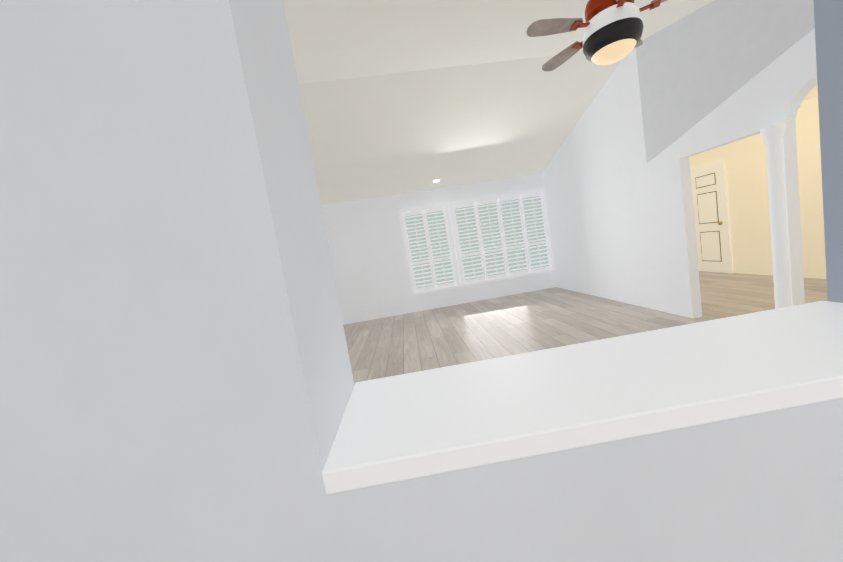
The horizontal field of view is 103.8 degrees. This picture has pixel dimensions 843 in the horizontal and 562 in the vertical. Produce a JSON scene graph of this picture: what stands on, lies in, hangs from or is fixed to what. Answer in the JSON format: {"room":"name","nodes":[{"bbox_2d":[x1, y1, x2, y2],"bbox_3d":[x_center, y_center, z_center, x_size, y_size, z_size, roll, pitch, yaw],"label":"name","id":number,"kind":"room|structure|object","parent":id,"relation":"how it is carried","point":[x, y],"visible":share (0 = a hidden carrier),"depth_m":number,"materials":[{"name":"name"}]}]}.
{"room":"kitchen","nodes":[
{"label":"kitchen","id":0,"kind":"room"},
{"bbox_2d":[0,0,842,561],"bbox_3d":[0.009,-0.586,0.671,6.860,3.900,0.360,-9,5,-2],"label":"wall","id":1,"kind":"structure","parent":0,"point":[176,378],"depth_m":0.54,"materials":[{"name":"grey paint"}]},
{"bbox_2d":[322,301,842,493],"bbox_3d":[0.515,0.207,0.765,1.395,0.042,0.384,-9,5,-2],"label":"sill","id":2,"kind":"structure","parent":1,"relation":"attached to","point":[396,428],"depth_m":0.66,"materials":[{"name":"white paint"}]},
{"bbox_2d":[321,173,555,324],"bbox_3d":[0.751,-1.497,7.936,10.588,4.119,0.697,-9,5,-2],"label":"wall","id":3,"kind":"structure","parent":0,"point":[368,256],"depth_m":7.78,"materials":[{"name":"paint"}]},
{"bbox_2d":[399,203,459,295],"bbox_3d":[0.196,-0.742,7.823,1.151,2.017,0.112,-9,5,-2],"label":"window shutters","id":4,"kind":"object","parent":3,"relation":"attached to","point":[429,247],"visible":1,"depth_m":7.82,"materials":[{"name":"white wood"}]},
{"bbox_2d":[449,189,554,286],"bbox_3d":[1.969,-1.042,7.982,2.368,2.017,0.174,-9,5,-2],"label":"window shutters","id":5,"kind":"object","parent":3,"relation":"attached to","point":[502,237],"visible":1,"depth_m":7.98,"materials":[{"name":"white wood"}]},
{"bbox_2d":[283,0,713,204],"bbox_3d":[-0.714,-2.342,4.282,7.765,1.320,7.059,-9,5,-2],"label":"ceiling","id":6,"kind":"structure","parent":0,"point":[402,96],"depth_m":4.72,"materials":[{"name":"white paint"}]},
{"bbox_2d":[526,0,666,70],"bbox_3d":[1.369,-2.006,2.473,1.227,0.671,1.259,-9,5,-2],"label":"room ceiling fan","id":7,"kind":"object","parent":6,"relation":"hanging from","point":[613,31],"visible":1,"depth_m":2.41,"materials":[{"name":"orange metal"}]},
{"bbox_2d":[343,271,827,384],"bbox_3d":[2.868,0.968,0.772,15.000,0.080,16.000,-9,5,-2],"label":"floor","id":8,"kind":"structure","parent":0,"point":[492,328],"depth_m":5.12,"materials":[{"name":"laminate"}]},
{"bbox_2d":[542,0,816,318],"bbox_3d":[3.248,-1.589,4.614,0.172,4.119,6.936,-9,5,-2],"label":"wall","id":9,"kind":"structure","parent":0,"point":[620,209],"depth_m":4.31,"materials":[{"name":"paint"}]},
{"bbox_2d":[760,103,800,308],"bbox_3d":[3.374,-0.418,2.507,0.163,2.165,1.339,-9,5,-2],"label":"column","id":10,"kind":"structure","parent":9,"relation":"in","point":[772,133],"depth_m":3.04,"materials":[{"name":"paint"}]},
{"bbox_2d":[689,96,825,278],"bbox_3d":[4.804,-1.244,5.134,2.887,2.852,6.411,-9,5,-2],"label":"wall","id":11,"kind":"structure","parent":0,"point":[747,194],"depth_m":5.87,"materials":[{"name":"beige paint"}]},
{"bbox_2d":[690,160,732,272],"bbox_3d":[5.958,-1.298,7.173,0.082,2.218,1.403,-9,5,-2],"label":"door","id":12,"kind":"structure","parent":11,"relation":"in","point":[711,214],"depth_m":6.80,"materials":[{"name":"white wood"}]},
{"bbox_2d":[802,85,817,101],"bbox_3d":[4.506,-2.580,5.000,2.724,0.106,6.403,-9,5,-2],"label":"ceiling","id":13,"kind":"structure","parent":0,"point":[813,93],"depth_m":4.74,"materials":[{"name":"beige paint"}]}
]}

